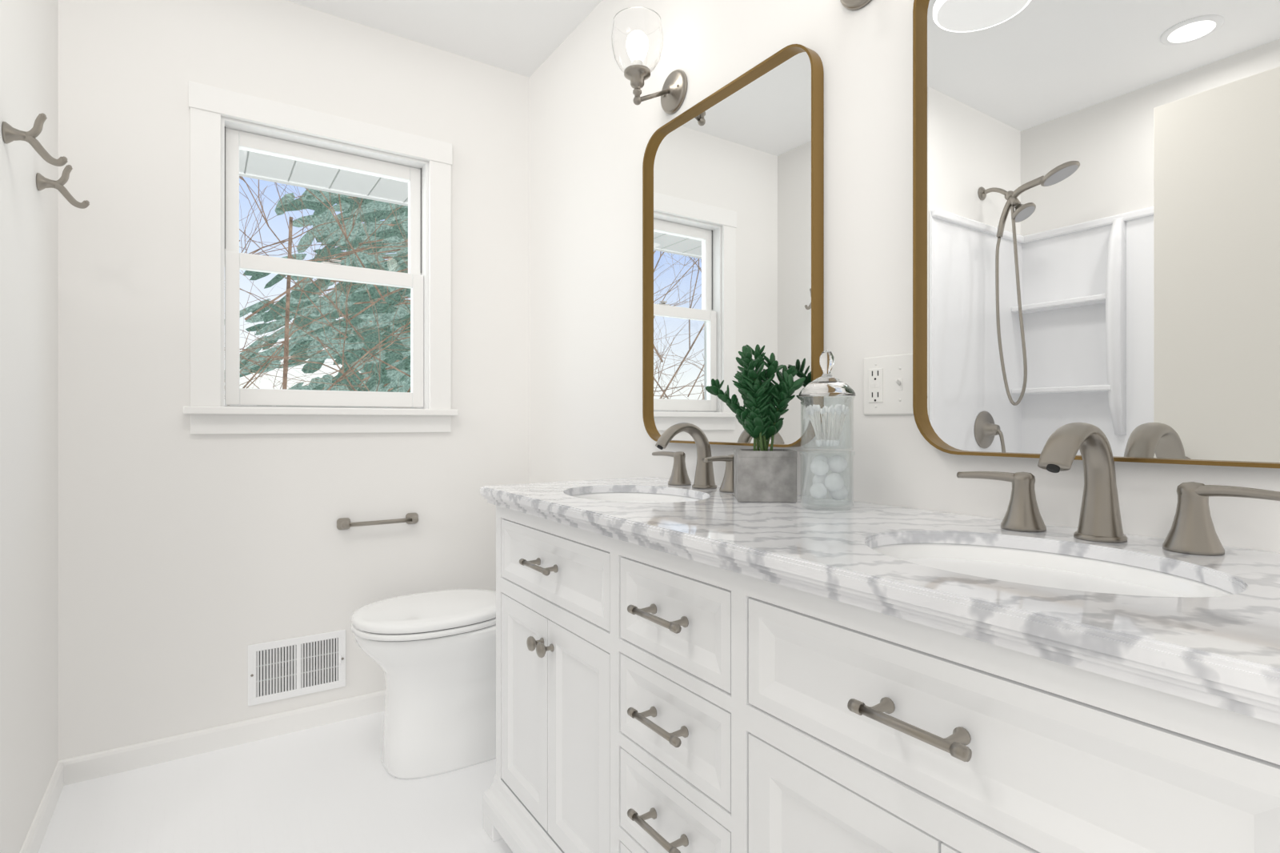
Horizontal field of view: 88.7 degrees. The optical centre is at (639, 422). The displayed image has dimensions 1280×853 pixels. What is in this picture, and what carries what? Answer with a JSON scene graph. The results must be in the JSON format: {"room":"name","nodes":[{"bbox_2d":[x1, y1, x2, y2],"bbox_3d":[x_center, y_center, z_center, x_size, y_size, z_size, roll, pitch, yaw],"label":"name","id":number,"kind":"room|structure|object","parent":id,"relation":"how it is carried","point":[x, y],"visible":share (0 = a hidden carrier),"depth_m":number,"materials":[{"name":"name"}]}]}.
{"room":"bathroom","nodes":[
{"label":"bathroom","id":0,"kind":"room"},
{"bbox_2d":[0,0,58,852],"bbox_3d":[-1.815,-0.188,1.309,0.880,2.440,0.985,0,0,-34],"label":"wall","id":1,"kind":"structure","parent":0,"point":[29,439],"depth_m":1.54,"materials":[{"name":"white paint"}]},
{"bbox_2d":[1,112,67,166],"bbox_3d":[-1.273,-0.602,1.381,0.100,0.107,0.043,0,0,-34],"label":"robe hook","id":2,"kind":"object","parent":1,"relation":"attached to","point":[10,133],"visible":1,"depth_m":1.38,"materials":[{"name":"silver metal"}]},
{"bbox_2d":[19,757,70,852],"bbox_3d":[-1.399,0.997,1.491,0.013,0.070,0.825,0,0,-34],"label":"baseboard","id":3,"kind":"structure","parent":1,"relation":"attached to","point":[61,776],"depth_m":1.67,"materials":[{"name":"white paint"}]},
{"bbox_2d":[36,164,89,208],"bbox_3d":[-1.458,-0.602,1.658,0.100,0.107,0.043,0,0,-34],"label":"robe hook","id":4,"kind":"object","parent":1,"relation":"attached to","point":[42,182],"visible":1,"depth_m":1.65,"materials":[{"name":"silver metal"}]},
{"bbox_2d":[38,711,513,852],"bbox_3d":[-0.549,1.082,0.830,2.450,0.100,3.190,0,0,-34],"label":"floor","id":5,"kind":"structure","parent":0,"point":[336,787],"depth_m":1.77,"materials":[{"name":"tile"}]},
{"bbox_2d":[351,588,495,779],"bbox_3d":[-0.529,0.653,2.100,0.733,0.758,0.438,0,0,-34],"label":"toilet","id":6,"kind":"object","parent":5,"relation":"on","point":[432,654],"visible":0.48,"depth_m":1.92,"materials":[{"name":"white ceramic"}]},
{"bbox_2d":[482,496,1279,852],"bbox_3d":[0.244,0.617,1.157,0.522,0.831,1.565,0,0,-34],"label":"bathroom vanity","id":7,"kind":"object","parent":5,"relation":"on","point":[685,669],"depth_m":0.81,"materials":[{"name":"white paint"}]},
{"bbox_2d":[480,476,1279,703],"bbox_3d":[0.243,0.171,1.156,0.526,0.016,1.557,0,0,-34],"label":"countertop","id":8,"kind":"structure","parent":7,"relation":"on","point":[1230,641],"depth_m":0.70,"materials":[{"name":"white stone"}]},
{"bbox_2d":[556,483,723,505],"bbox_3d":[-0.013,0.252,1.502,0.336,0.171,0.443,0,0,-34],"label":"sink","id":9,"kind":"object","parent":8,"relation":"in","point":[629,494],"depth_m":1.66,"materials":[{"name":"white ceramic"}]},
{"bbox_2d":[652,422,734,492],"bbox_3d":[0.095,0.080,1.612,0.173,0.161,0.327,0,0,-34],"label":"faucet","id":10,"kind":"object","parent":8,"relation":"on","point":[704,478],"visible":0.88,"depth_m":1.59,"materials":[{"name":"silver metal"}]},
{"bbox_2d":[705,344,805,502],"bbox_3d":[0.250,-0.002,1.386,0.172,0.325,0.196,0,0,-34],"label":"planter","id":11,"kind":"object","parent":8,"relation":"on","point":[763,474],"visible":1,"depth_m":1.33,"materials":[{"name":"concrete"}]},
{"bbox_2d":[799,349,855,510],"bbox_3d":[0.353,0.011,1.235,0.103,0.298,0.103,0,0,-34],"label":"apothecary jar","id":12,"kind":"object","parent":8,"relation":"on","point":[826,384],"visible":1,"depth_m":1.21,"materials":[{"name":"clear glass"}]},
{"bbox_2d":[822,524,1273,611],"bbox_3d":[0.464,0.252,0.790,0.336,0.171,0.443,0,0,-34],"label":"sink","id":13,"kind":"object","parent":8,"relation":"in","point":[1173,583],"depth_m":0.86,"materials":[{"name":"white ceramic"}]},
{"bbox_2d":[956,422,1279,555],"bbox_3d":[0.590,0.080,0.874,0.173,0.161,0.391,0,0,-34],"label":"faucet","id":14,"kind":"object","parent":8,"relation":"on","point":[1192,530],"visible":1,"depth_m":0.88,"materials":[{"name":"silver metal"}]},
{"bbox_2d":[58,0,529,759],"bbox_3d":[-1.046,-0.188,2.344,1.590,2.440,0.120,0,0,-34],"label":"wall","id":15,"kind":"structure","parent":0,"point":[191,568],"depth_m":2.08,"materials":[{"name":"white paint"}]},
{"bbox_2d":[70,689,385,783],"bbox_3d":[-1.050,0.997,2.261,1.450,0.070,0.013,0,0,-34],"label":"baseboard","id":16,"kind":"structure","parent":15,"relation":"attached to","point":[81,768],"depth_m":2.07,"materials":[{"name":"white paint"}]},
{"bbox_2d":[248,629,345,706],"bbox_3d":[-1.145,0.820,2.197,0.293,0.197,0.012,0,0,-34],"label":"air vent","id":17,"kind":"object","parent":15,"relation":"in","point":[282,669],"visible":1,"depth_m":2.19,"materials":[{"name":"white metal"}]},
{"bbox_2d":[183,80,458,434],"bbox_3d":[-1.081,-0.509,2.291,0.849,1.090,0.170,0,0,-34],"label":"window","id":18,"kind":"structure","parent":15,"relation":"in","point":[226,126],"depth_m":2.22,"materials":[{"name":"white paint"}]},
{"bbox_2d":[239,149,407,206],"bbox_3d":[-1.077,-1.080,2.705,9.000,0.166,0.507,0,0,-34],"label":"soffit","id":19,"kind":"structure","parent":15,"relation":"attached to","point":[320,171],"depth_m":2.68,"materials":[{"name":"white"}]},
{"bbox_2d":[336,512,418,529],"bbox_3d":[-0.922,0.352,2.323,0.276,0.040,0.052,0,0,-34],"label":"holder","id":20,"kind":"object","parent":15,"relation":"attached to","point":[344,523],"visible":1,"depth_m":2.30,"materials":[{"name":"silver metal"}]},
{"bbox_2d":[286,0,602,77],"bbox_3d":[-0.549,-1.458,0.830,2.450,0.100,3.190,0,0,-34],"label":"ceiling","id":21,"kind":"structure","parent":0,"point":[526,38],"depth_m":2.31,"materials":[{"name":"white paint"}]},
{"bbox_2d":[529,0,1279,552],"bbox_3d":[0.452,-0.188,1.428,0.120,2.440,3.070,0,0,-34],"label":"wall","id":22,"kind":"structure","parent":0,"point":[594,128],"depth_m":1.58,"materials":[{"name":"white paint"}]},
{"bbox_2d":[611,6,687,114],"bbox_3d":[0.016,-0.975,1.792,0.198,0.224,0.141,0,0,-34],"label":"sconce","id":23,"kind":"object","parent":22,"relation":"attached to","point":[637,37],"visible":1,"depth_m":1.74,"materials":[{"name":"white glass"}]},
{"bbox_2d":[642,44,823,447],"bbox_3d":[0.201,-0.390,1.664,0.033,0.889,0.646,0,0,-34],"label":"mirror","id":24,"kind":"object","parent":22,"relation":"attached to","point":[733,218],"visible":0.77,"depth_m":1.62,"materials":[{"name":"gold metal"}]},
{"bbox_2d":[840,0,871,10],"bbox_3d":[0.369,-0.939,1.264,0.198,0.224,0.141,0,0,-34],"label":"sconce","id":25,"kind":"object","parent":22,"relation":"attached to","point":[853,5],"visible":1,"depth_m":1.33,"materials":[{"name":"silver metal"}]},
{"bbox_2d":[863,352,913,415],"bbox_3d":[0.477,-0.073,1.265,0.019,0.116,0.116,0,0,-34],"label":"electrical outlet plate","id":26,"kind":"object","parent":22,"relation":"attached to","point":[887,385],"visible":0.92,"depth_m":1.27,"materials":[{"name":"white plastic"}]},
{"bbox_2d":[912,0,1279,467],"bbox_3d":[0.690,-0.390,0.933,0.033,0.889,0.646,0,0,-34],"label":"mirror","id":27,"kind":"object","parent":22,"relation":"attached to","point":[1097,213],"visible":0.9,"depth_m":0.96,"materials":[{"name":"gold metal"}]},
{"label":"outside","id":28,"kind":"structure","parent":0,"visible":0},
{"bbox_2d":[224,176,410,405],"bbox_3d":[-8.240,-5.468,14.304,60.000,19.000,0.001,0,0,-34],"label":"sky","id":29,"kind":"structure","parent":28,"point":[280,221],"depth_m":14.36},
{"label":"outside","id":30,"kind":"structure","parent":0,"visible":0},
{"bbox_2d":[227,176,410,407],"bbox_3d":[-3.405,-2.218,6.607,12.530,12.500,10.930,0,0,-34],"label":"trees","id":31,"kind":"object","parent":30,"point":[270,342],"depth_m":7.48,"materials":[{"name":"green plant"}]}
]}

